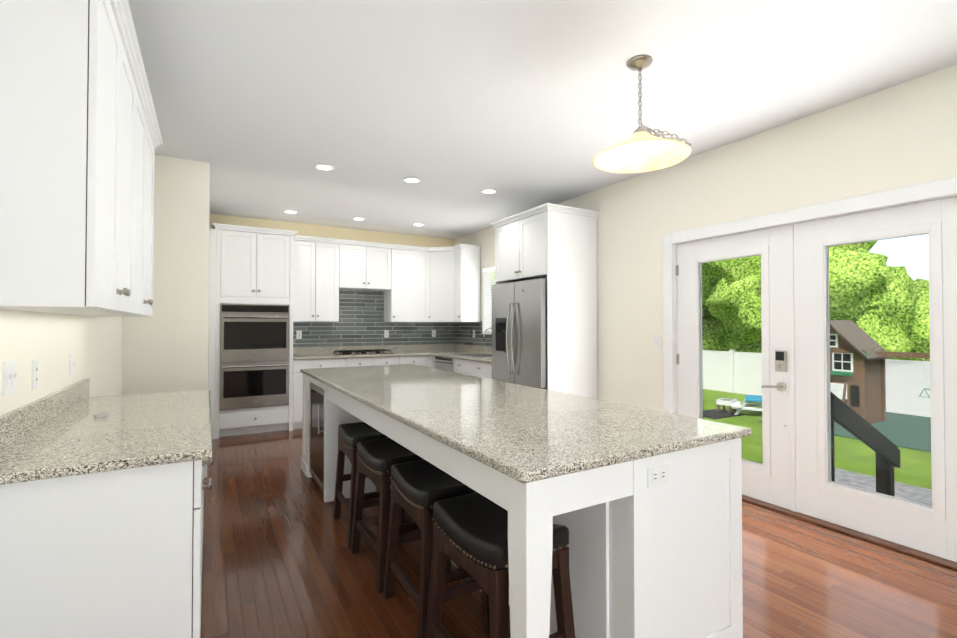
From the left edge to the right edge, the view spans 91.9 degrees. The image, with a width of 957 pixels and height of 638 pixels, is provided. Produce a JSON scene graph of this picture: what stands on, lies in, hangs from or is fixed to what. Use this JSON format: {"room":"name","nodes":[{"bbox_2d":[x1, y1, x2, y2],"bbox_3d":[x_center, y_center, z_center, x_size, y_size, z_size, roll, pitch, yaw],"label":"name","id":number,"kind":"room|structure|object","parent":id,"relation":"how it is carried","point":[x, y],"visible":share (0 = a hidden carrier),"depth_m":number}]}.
{"room":"kitchen","nodes":[
{"label":"kitchen","id":0,"kind":"room"},
{"bbox_2d":[0,309,122,415],"bbox_3d":[-0.895,-0.052,0.214,0.140,2.740,8.070,0,-1,-30],"label":"wall","id":1,"kind":"structure","parent":0,"point":[51,342],"depth_m":2.14},
{"bbox_2d":[2,360,17,395],"bbox_3d":[-1.624,0.203,1.609,0.015,0.115,0.116,0,-1,-30],"label":"electrical outlet plate","id":2,"kind":"object","parent":1,"relation":"attached to","point":[9,376],"depth_m":1.59},
{"bbox_2d":[31,359,38,389],"bbox_3d":[-1.766,0.221,1.844,0.008,0.115,0.070,0,-1,-30],"label":"electrical outlet plate","id":3,"kind":"object","parent":1,"relation":"attached to","point":[35,363],"depth_m":1.83},
{"bbox_2d":[0,0,139,315],"bbox_3d":[-1.533,-0.584,1.745,0.292,1.107,0.924,0,-1,-30],"label":"upper cabinet","id":4,"kind":"object","parent":1,"relation":"attached to","point":[80,137],"depth_m":1.39},
{"bbox_2d":[69,353,74,376],"bbox_3d":[-2.050,0.233,2.338,0.015,0.115,0.070,0,-1,-30],"label":"electrical outlet plate","id":5,"kind":"object","parent":1,"relation":"attached to","point":[71,356],"depth_m":2.32},
{"bbox_2d":[115,84,155,316],"bbox_3d":[-1.939,-0.574,2.440,0.292,1.107,0.925,0,-1,-30],"label":"upper cabinet","id":6,"kind":"object","parent":1,"relation":"attached to","point":[147,133],"depth_m":2.57},
{"bbox_2d":[122,154,209,461],"bbox_3d":[-2.708,0.001,3.908,0.740,2.740,0.140,0,-1,-30],"label":"wall","id":7,"kind":"structure","parent":0,"point":[165,348],"depth_m":3.92},
{"bbox_2d":[204,464,206,477],"bbox_3d":[-2.595,1.305,3.864,0.570,0.130,0.020,0,-1,-30],"label":"baseboard","id":8,"kind":"structure","parent":7,"relation":"attached to","point":[205,470],"depth_m":3.98},
{"bbox_2d":[208,214,454,353],"bbox_3d":[-2.004,0.041,6.776,3.650,2.740,0.140,0,-1,-30],"label":"wall","id":9,"kind":"structure","parent":0,"point":[303,229],"depth_m":6.68},
{"bbox_2d":[293,235,344,321],"bbox_3d":[-2.243,-0.518,6.363,0.686,1.107,0.325,0,-1,-30],"label":"upper cabinet","id":10,"kind":"object","parent":9,"relation":"attached to","point":[319,264],"depth_m":6.23},
{"bbox_2d":[345,240,384,290],"bbox_3d":[-1.675,-0.748,6.699,0.750,0.637,0.325,0,-1,-30],"label":"upper cabinet","id":11,"kind":"object","parent":9,"relation":"attached to","point":[364,262],"depth_m":6.55},
{"bbox_2d":[293,289,452,346],"bbox_3d":[-1.509,-0.019,6.980,2.588,0.834,0.007,0,-1,-30],"label":"tile backsplash","id":12,"kind":"structure","parent":9,"relation":"attached to","point":[361,322],"depth_m":6.87},
{"bbox_2d":[296,330,301,338],"bbox_3d":[-2.482,0.216,6.400,0.070,0.115,0.007,0,-1,-30],"label":"electrical outlet plate","id":13,"kind":"object","parent":12,"relation":"attached to","point":[299,334],"depth_m":6.40},
{"bbox_2d":[384,330,388,337],"bbox_3d":[-1.398,0.225,7.033,0.070,0.115,0.007,0,-1,-30],"label":"electrical outlet plate","id":14,"kind":"object","parent":12,"relation":"attached to","point":[386,332],"depth_m":7.03},
{"bbox_2d":[293,344,452,355],"bbox_3d":[-1.513,0.449,6.952,2.558,0.102,0.020,0,-1,-30],"label":"backsplash","id":15,"kind":"structure","parent":9,"relation":"attached to","point":[422,347],"depth_m":7.04},
{"bbox_2d":[384,243,424,321],"bbox_3d":[-1.091,-0.520,7.015,0.700,1.130,0.362,0,-1,-30],"label":"upper cabinet","id":16,"kind":"object","parent":9,"relation":"attached to","point":[404,293],"depth_m":6.86},
{"bbox_2d":[425,246,452,321],"bbox_3d":[-0.517,-0.518,7.178,0.664,1.130,0.660,0,-1,-30],"label":"upper cabinet","id":17,"kind":"object","parent":9,"relation":"attached to","point":[426,284],"depth_m":7.00},
{"bbox_2d":[128,0,956,238],"bbox_3d":[0.369,-1.453,2.282,4.390,0.120,10.330,0,-1,-30],"label":"ceiling","id":18,"kind":"structure","parent":0,"point":[264,107],"depth_m":2.75},
{"bbox_2d":[283,210,298,213],"bbox_3d":[-2.346,-1.339,5.785,0.180,0.008,0.180,0,-1,-30],"label":"recessed light","id":19,"kind":"object","parent":18,"relation":"in","point":[291,211],"visible":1,"depth_m":5.77},
{"bbox_2d":[314,164,334,170],"bbox_3d":[-1.383,-1.362,4.158,0.180,0.008,0.180,0,-1,-30],"label":"recessed light","id":20,"kind":"object","parent":18,"relation":"in","point":[325,167],"visible":0.98,"depth_m":4.16},
{"bbox_2d":[352,217,365,220],"bbox_3d":[-1.596,-1.333,6.165,0.180,0.008,0.180,0,-1,-30],"label":"recessed light","id":21,"kind":"object","parent":18,"relation":"in","point":[358,218],"visible":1,"depth_m":6.14},
{"bbox_2d":[403,177,420,182],"bbox_3d":[-0.650,-1.357,4.529,0.180,0.008,0.180,0,-1,-30],"label":"recessed light","id":22,"kind":"object","parent":18,"relation":"in","point":[411,180],"visible":1,"depth_m":4.52},
{"bbox_2d":[412,223,424,225],"bbox_3d":[-0.844,-1.328,6.524,0.180,0.008,0.180,0,-1,-30],"label":"recessed light","id":23,"kind":"object","parent":18,"relation":"in","point":[417,224],"visible":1,"depth_m":6.51},
{"bbox_2d":[481,189,497,193],"bbox_3d":[0.114,-1.351,4.906,0.180,0.008,0.180,0,-1,-30],"label":"recessed light","id":24,"kind":"object","parent":18,"relation":"in","point":[489,191],"visible":0.98,"depth_m":4.91},
{"bbox_2d":[593,55,690,172],"bbox_3d":[0.872,-1.127,2.496,0.500,0.523,0.500,0,-1,-30],"label":"pendant light","id":25,"kind":"object","parent":18,"relation":"hanging from","point":[640,149],"visible":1,"depth_m":2.52},
{"bbox_2d":[201,428,956,637],"bbox_3d":[0.369,1.407,2.241,4.390,0.120,10.330,0,-1,-30],"label":"floor","id":26,"kind":"structure","parent":0,"point":[280,560],"depth_m":2.43},
{"bbox_2d":[0,379,212,637],"bbox_3d":[-1.530,0.836,2.037,0.612,1.016,1.620,0,-1,-30],"label":"base cabinet","id":27,"kind":"object","parent":26,"relation":"on","point":[101,527],"depth_m":1.42},
{"bbox_2d":[94,412,108,417],"bbox_3d":[-1.657,0.420,2.029,0.043,0.017,0.044,-1,-1,35],"label":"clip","id":28,"kind":"object","parent":27,"relation":"on","point":[100,415],"visible":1,"depth_m":2.02},
{"bbox_2d":[208,223,297,438],"bbox_3d":[-2.841,0.148,5.821,0.957,2.500,0.640,0,-1,-30],"label":"tall cabinet","id":29,"kind":"object","parent":26,"relation":"on","point":[251,265],"visible":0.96,"depth_m":5.55},
{"bbox_2d":[220,304,289,410],"bbox_3d":[-2.809,0.449,5.790,0.750,1.239,0.660,0,-1,-30],"label":"double oven","id":30,"kind":"object","parent":29,"relation":"in","point":[254,356],"visible":0.98,"depth_m":5.55},
{"bbox_2d":[293,360,309,428],"bbox_3d":[-2.165,0.962,6.228,0.710,0.884,0.600,0,-1,-30],"label":"base cabinet","id":31,"kind":"object","parent":26,"relation":"on","point":[297,375],"depth_m":5.83},
{"bbox_2d":[293,348,491,367],"bbox_3d":[-0.936,0.501,5.984,2.578,0.030,2.271,0,-1,-30],"label":"countertop","id":32,"kind":"structure","parent":31,"relation":"on","point":[319,359],"depth_m":6.25},
{"bbox_2d":[331,349,395,355],"bbox_3d":[-1.632,0.469,6.559,0.780,0.048,0.480,0,-1,-30],"label":"cooktop","id":33,"kind":"object","parent":32,"relation":"in","point":[363,352],"visible":1,"depth_m":6.46},
{"bbox_2d":[483,328,491,339],"bbox_3d":[0.172,0.303,6.310,0.215,0.368,0.102,0,-1,-30],"label":"sink faucet","id":34,"kind":"object","parent":32,"relation":"on","point":[485,332],"visible":0.4,"depth_m":6.28},
{"bbox_2d":[333,422,390,547],"bbox_3d":[-0.728,1.039,3.042,0.367,0.639,0.512,0,-1,-30],"label":"stool","id":35,"kind":"object","parent":26,"relation":"on","point":[351,436],"visible":0.4,"depth_m":3.01},
{"bbox_2d":[350,438,424,592],"bbox_3d":[-0.469,1.032,2.579,0.358,0.639,0.507,0,-1,-30],"label":"stool","id":36,"kind":"object","parent":26,"relation":"on","point":[377,459],"visible":0.65,"depth_m":2.49},
{"bbox_2d":[383,460,488,637],"bbox_3d":[-0.193,1.026,2.127,0.363,0.639,0.510,0,-1,-30],"label":"stool","id":37,"kind":"object","parent":26,"relation":"on","point":[419,488],"visible":0.69,"depth_m":2.02},
{"bbox_2d":[454,364,464,373],"bbox_3d":[0.071,0.960,6.145,0.670,0.884,0.457,0,-1,-30],"label":"base cabinet","id":38,"kind":"object","parent":26,"relation":"on","point":[458,368],"depth_m":6.01},
{"bbox_2d":[433,356,453,371],"bbox_3d":[-0.234,0.968,6.581,0.685,0.874,0.592,0,-1,-30],"label":"dishwasher","id":39,"kind":"object","parent":38,"relation":"in","point":[444,363],"visible":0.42,"depth_m":6.41},
{"bbox_2d":[465,364,494,379],"bbox_3d":[0.293,0.955,5.765,0.670,0.884,0.662,0,-1,-30],"label":"base cabinet","id":40,"kind":"object","parent":26,"relation":"on","point":[479,370],"depth_m":5.57},
{"bbox_2d":[425,492,574,637],"bbox_3d":[0.066,1.019,1.664,0.367,0.639,0.512,0,-1,-30],"label":"stool","id":41,"kind":"object","parent":26,"relation":"on","point":[470,534],"visible":0.65,"depth_m":1.57},
{"bbox_2d":[492,278,546,389],"bbox_3d":[0.640,0.493,5.028,0.762,1.763,0.905,0,-1,-30],"label":"refrigerator","id":42,"kind":"object","parent":26,"relation":"on","point":[519,332],"visible":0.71,"depth_m":4.78},
{"bbox_2d":[301,372,751,637],"bbox_3d":[-0.290,0.916,3.042,1.087,0.884,3.498,0,-1,-30],"label":"kitchen island","id":43,"kind":"object","parent":26,"relation":"on","point":[644,505],"depth_m":1.60},
{"bbox_2d":[309,382,323,492],"bbox_3d":[-1.160,0.950,3.830,0.437,0.816,0.597,0,-1,-30],"label":"beverage cooler","id":44,"kind":"object","parent":43,"relation":"in","point":[316,446],"visible":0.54,"depth_m":3.75},
{"bbox_2d":[300,364,750,479],"bbox_3d":[-0.292,0.459,3.047,1.100,0.030,3.514,0,-1,-30],"label":"island countertop","id":45,"kind":"structure","parent":43,"relation":"on","point":[525,431],"depth_m":1.97},
{"bbox_2d":[490,203,598,398],"bbox_3d":[0.697,0.137,5.066,0.690,2.500,1.045,0,-1,-30],"label":"tall cabinet","id":46,"kind":"object","parent":26,"relation":"on","point":[555,245],"visible":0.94,"depth_m":4.69},
{"bbox_2d":[455,64,956,411],"bbox_3d":[2.203,-0.008,3.334,0.140,2.740,10.330,0,-1,-30],"label":"wall","id":47,"kind":"structure","parent":0,"point":[904,134],"depth_m":3.60},
{"bbox_2d":[453,244,480,321],"bbox_3d":[-0.201,-0.521,6.935,0.364,1.130,0.282,0,-1,-30],"label":"upper cabinet","id":48,"kind":"object","parent":47,"relation":"attached to","point":[466,258],"depth_m":6.83},
{"bbox_2d":[453,344,491,351],"bbox_3d":[0.168,0.444,6.631,0.020,0.102,2.271,0,-1,-30],"label":"backsplash","id":49,"kind":"structure","parent":47,"relation":"attached to","point":[460,347],"depth_m":7.08},
{"bbox_2d":[453,321,491,345],"bbox_3d":[0.186,0.211,6.634,0.007,0.364,2.250,0,-1,-30],"label":"tile backsplash","id":50,"kind":"structure","parent":47,"relation":"attached to","point":[462,331],"depth_m":7.18},
{"bbox_2d":[481,267,494,333],"bbox_3d":[0.370,-0.269,6.419,0.115,0.966,1.096,0,-1,-30],"label":"window","id":51,"kind":"structure","parent":47,"relation":"in","point":[487,283],"depth_m":6.82},
{"bbox_2d":[653,336,659,348],"bbox_3d":[1.611,0.215,4.189,0.015,0.115,0.070,0,-1,-30],"label":"electrical outlet plate","id":52,"kind":"object","parent":47,"relation":"attached to","point":[656,342],"depth_m":4.19},
{"bbox_2d":[663,176,956,569],"bbox_3d":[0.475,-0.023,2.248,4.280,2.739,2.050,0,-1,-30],"label":"door frame","id":53,"kind":"structure","parent":47,"relation":"attached to","point":[924,192],"depth_m":3.27},
{"bbox_2d":[676,196,956,561],"bbox_3d":[2.211,0.340,3.259,0.114,2.014,1.871,0,-1,-30],"label":"doors","id":54,"kind":"structure","parent":47,"relation":"in","point":[792,472],"depth_m":3.13},
{"label":"outside","id":55,"kind":"structure","parent":0,"visible":0},
{"bbox_2d":[703,389,931,489],"bbox_3d":[43.255,3.604,48.342,116.180,0.200,200.000,0,-1,-30],"label":"ground","id":56,"kind":"structure","parent":55,"point":[846,453],"depth_m":10.26},
{"bbox_2d":[490,241,929,360],"bbox_3d":[14.994,-2.485,26.724,10.535,12.404,63.386,0,-1,-30],"label":"trees","id":57,"kind":"object","parent":56,"relation":"on","point":[865,306],"depth_m":20.05},
{"bbox_2d":[703,395,761,418],"bbox_3d":[8.226,2.747,14.508,2.512,0.550,2.012,0,-1,-30],"label":"picnic table","id":58,"kind":"object","parent":56,"relation":"on","point":[719,414],"depth_m":14.66},
{"bbox_2d":[702,350,930,416],"bbox_3d":[8.833,2.237,22.604,0.170,1.800,90.440,0,-1,-30],"label":"fence","id":59,"kind":"object","parent":56,"relation":"on","point":[752,369],"depth_m":16.22},
{"bbox_2d":[759,412,930,452],"bbox_3d":[13.788,2.927,8.878,5.100,0.030,13.600,0,-1,-30],"label":"ground","id":60,"kind":"structure","parent":56,"relation":"on","point":[897,422],"depth_m":12.28},
{"bbox_2d":[830,320,929,423],"bbox_3d":[10.978,1.480,11.959,4.175,2.950,5.440,0,-1,-30],"label":"playhouse","id":61,"kind":"object","parent":60,"relation":"on","point":[855,350],"depth_m":13.19},
{"bbox_2d":[835,468,931,505],"bbox_3d":[5.949,2.196,3.900,6.870,1.350,7.900,0,-1,-30],"label":"patio","id":62,"kind":"structure","parent":56,"relation":"on","point":[850,478],"depth_m":7.95},
{"bbox_2d":[830,391,899,496],"bbox_3d":[2.993,1.685,3.643,1.220,2.364,0.153,0,-1,-30],"label":"stair railing","id":63,"kind":"object","parent":62,"relation":"attached to","point":[867,434],"depth_m":3.63}
]}

